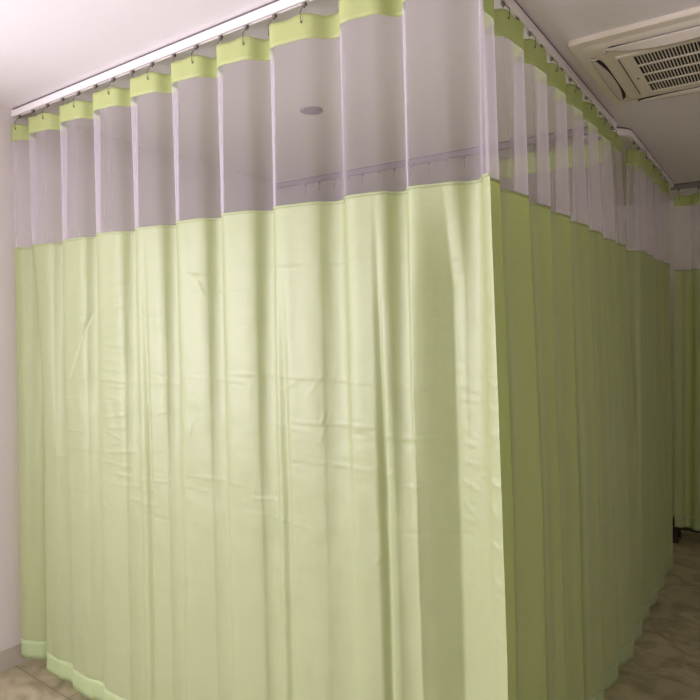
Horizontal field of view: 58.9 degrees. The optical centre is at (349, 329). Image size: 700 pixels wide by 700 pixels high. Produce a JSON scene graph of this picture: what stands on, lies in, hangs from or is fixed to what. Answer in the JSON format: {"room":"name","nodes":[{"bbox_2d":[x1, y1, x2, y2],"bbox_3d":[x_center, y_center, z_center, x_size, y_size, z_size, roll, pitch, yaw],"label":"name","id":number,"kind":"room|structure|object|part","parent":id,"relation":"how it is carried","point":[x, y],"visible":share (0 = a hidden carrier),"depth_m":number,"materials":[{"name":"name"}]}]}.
{"room":"hospital room","nodes":[
{"label":"hospital room","id":0,"kind":"room"},
{"bbox_2d":[0,106,334,650],"bbox_3d":[-1.500,0.263,3.004,0.100,2.555,7.700,0,0,35],"label":"wall","id":1,"kind":"structure","parent":0,"point":[200,190],"depth_m":3.05,"materials":[{"name":"paint"}]},
{"bbox_2d":[0,642,30,671],"bbox_3d":[-1.455,1.495,2.972,0.012,0.090,7.700,0,0,35],"label":"baseboard","id":2,"kind":"structure","parent":1,"relation":"attached to","point":[11,656],"depth_m":2.83,"materials":[{"name":"beige"}]},
{"bbox_2d":[0,0,699,212],"bbox_3d":[0.517,-1.065,1.571,5.050,0.100,7.900,0,0,35],"label":"ceiling","id":3,"kind":"structure","parent":0,"point":[47,46],"depth_m":2.68,"materials":[{"name":"paint"}]},
{"bbox_2d":[300,106,322,114],"bbox_3d":[-0.178,-1.012,2.862,0.108,0.007,0.108,0,0,35],"label":"recessed light","id":4,"kind":"object","parent":3,"relation":"in","point":[308,110],"visible":1,"depth_m":2.86,"materials":[{"name":"grey plastic"}]},
{"bbox_2d":[11,0,614,125],"bbox_3d":[-0.141,-0.996,2.905,2.226,0.038,1.739,0,0,35],"label":"rail","id":5,"kind":"object","parent":3,"relation":"attached to","point":[264,12],"visible":0.98,"depth_m":2.21,"materials":[{"name":"white metal"}]},
{"bbox_2d":[11,0,507,699],"bbox_3d":[-0.553,0.249,2.174,2.353,2.453,0.112,0,0,35],"label":"curtain","id":6,"kind":"object","parent":5,"relation":"hanging from","point":[259,451],"visible":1,"depth_m":1.95,"materials":[{"name":"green fabric"}]},
{"bbox_3d":[-0.588,-0.614,2.172,2.296,0.487,0.062,0,0,35],"label":"panel","id":7,"kind":"part","parent":6,"relation":"part of","materials":[{"name":"white fabric"}]},
{"bbox_2d":[481,0,642,699],"bbox_3d":[0.848,0.245,2.325,0.169,2.442,1.671,0,0,35],"label":"curtain","id":8,"kind":"object","parent":5,"relation":"hanging from","point":[567,428],"visible":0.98,"depth_m":2.17,"materials":[{"name":"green fabric"}]},
{"bbox_3d":[0.823,-0.634,2.345,0.079,0.456,1.660,0,0,35],"label":"panel","id":9,"kind":"part","parent":8,"relation":"part of","materials":[{"name":"white fabric"}]},
{"bbox_3d":[0.847,0.486,2.326,0.165,1.800,1.671,0,0,35],"label":"cloth panel","id":10,"kind":"part","parent":8,"relation":"part of","materials":[{"name":"green fabric"}]},
{"bbox_2d":[275,122,616,189],"bbox_3d":[0.391,-0.996,3.660,2.219,0.038,0.026,0,0,35],"label":"rail","id":11,"kind":"object","parent":3,"relation":"attached to","point":[575,132],"visible":0.77,"depth_m":3.54,"materials":[{"name":"grey metal"}]},
{"bbox_2d":[489,135,606,189],"bbox_3d":[1.022,0.244,3.220,0.614,2.444,0.071,0,0,35],"label":"curtain","id":12,"kind":"object","parent":11,"relation":"hanging from","point":[575,155],"visible":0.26,"depth_m":3.23,"materials":[{"name":"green fabric"}]},
{"bbox_2d":[582,127,673,186],"bbox_3d":[1.698,-0.996,3.702,0.219,0.038,1.469,0,0,35],"label":"rail","id":13,"kind":"object","parent":3,"relation":"attached to","point":[622,131],"visible":0.61,"depth_m":3.26,"materials":[{"name":"white metal"}]},
{"bbox_2d":[625,142,672,622],"bbox_3d":[1.708,0.244,3.516,0.131,2.444,1.123,0,0,35],"label":"curtain","id":14,"kind":"object","parent":13,"relation":"hanging from","point":[648,277],"visible":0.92,"depth_m":3.35,"materials":[{"name":"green fabric"}]},
{"bbox_3d":[1.728,-0.633,3.570,0.080,0.451,0.999,0,0,35],"label":"panel","id":15,"kind":"part","parent":14,"relation":"part of","materials":[{"name":"white fabric"}]},
{"bbox_2d":[568,6,699,103],"bbox_3d":[1.251,-0.982,2.264,0.700,0.066,0.700,0,0,35],"label":"air conditioner","id":16,"kind":"object","parent":3,"relation":"attached to","point":[659,57],"visible":1,"depth_m":2.22,"materials":[{"name":"beige plastic"}]},
{"bbox_2d":[594,58,625,99],"bbox_3d":[1.024,-0.982,2.425,0.033,0.018,0.470,0,0,35],"label":"outlet","id":17,"kind":"object","parent":16,"relation":"attached to","point":[603,66],"depth_m":2.38,"materials":[{"name":"beige plastic"}]},
{"bbox_2d":[606,25,699,51],"bbox_3d":[1.090,-0.982,2.036,0.470,0.018,0.033,0,0,35],"label":"outlet","id":18,"kind":"object","parent":16,"relation":"attached to","point":[641,41],"depth_m":2.07,"materials":[{"name":"beige plastic"}]},
{"bbox_2d":[615,38,699,95],"bbox_3d":[1.251,-0.972,2.264,0.440,0.006,0.430,0,0,35],"label":"grille","id":19,"kind":"object","parent":16,"relation":"attached to","point":[649,71],"depth_m":2.30,"materials":[{"name":"beige plastic"}]},
{"bbox_2d":[638,86,699,100],"bbox_3d":[1.413,-0.982,2.491,0.470,0.018,0.033,0,0,35],"label":"outlet","id":20,"kind":"object","parent":16,"relation":"attached to","point":[692,89],"depth_m":2.55,"materials":[{"name":"beige plastic"}]},
{"bbox_2d":[669,181,699,190],"bbox_3d":[2.901,-0.996,3.864,1.632,0.038,0.026,0,0,35],"label":"rail","id":21,"kind":"object","parent":3,"relation":"attached to","point":[696,183],"visible":0.83,"depth_m":4.27,"materials":[{"name":"grey metal"}]},
{"bbox_2d":[674,187,699,530],"bbox_3d":[2.869,0.199,3.886,1.494,2.353,0.059,0,0,35],"label":"curtain","id":22,"kind":"object","parent":21,"relation":"hanging from","point":[686,282],"visible":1,"depth_m":4.29,"materials":[{"name":"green fabric"}]},
{"bbox_2d":[0,530,699,699],"bbox_3d":[0.517,1.590,1.571,5.050,0.100,7.900,0,0,35],"label":"floor","id":23,"kind":"structure","parent":0,"point":[665,664],"depth_m":2.87,"materials":[{"name":"beige tile"}]},
{"bbox_2d":[673,516,699,543],"bbox_3d":[2.525,1.472,4.474,0.380,0.135,0.240,0,0,35],"label":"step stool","id":24,"kind":"object","parent":23,"relation":"on","point":[677,531],"visible":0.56,"depth_m":4.47,"materials":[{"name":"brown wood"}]},
{"bbox_3d":[2.356,1.485,4.496,0.040,0.110,0.040,0,0,35],"label":"leg","id":25,"kind":"part","parent":24,"relation":"part of","materials":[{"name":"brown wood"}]},
{"bbox_3d":[2.525,1.417,4.474,0.380,0.025,0.240,0,0,35],"label":"seat","id":26,"kind":"part","parent":24,"relation":"part of","materials":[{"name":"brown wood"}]},
{"bbox_2d":[562,201,699,514],"bbox_3d":[2.776,0.263,4.750,4.850,2.555,0.100,0,0,35],"label":"wall","id":27,"kind":"structure","parent":0,"point":[679,226],"depth_m":4.90,"materials":[{"name":"paint"}]}
]}

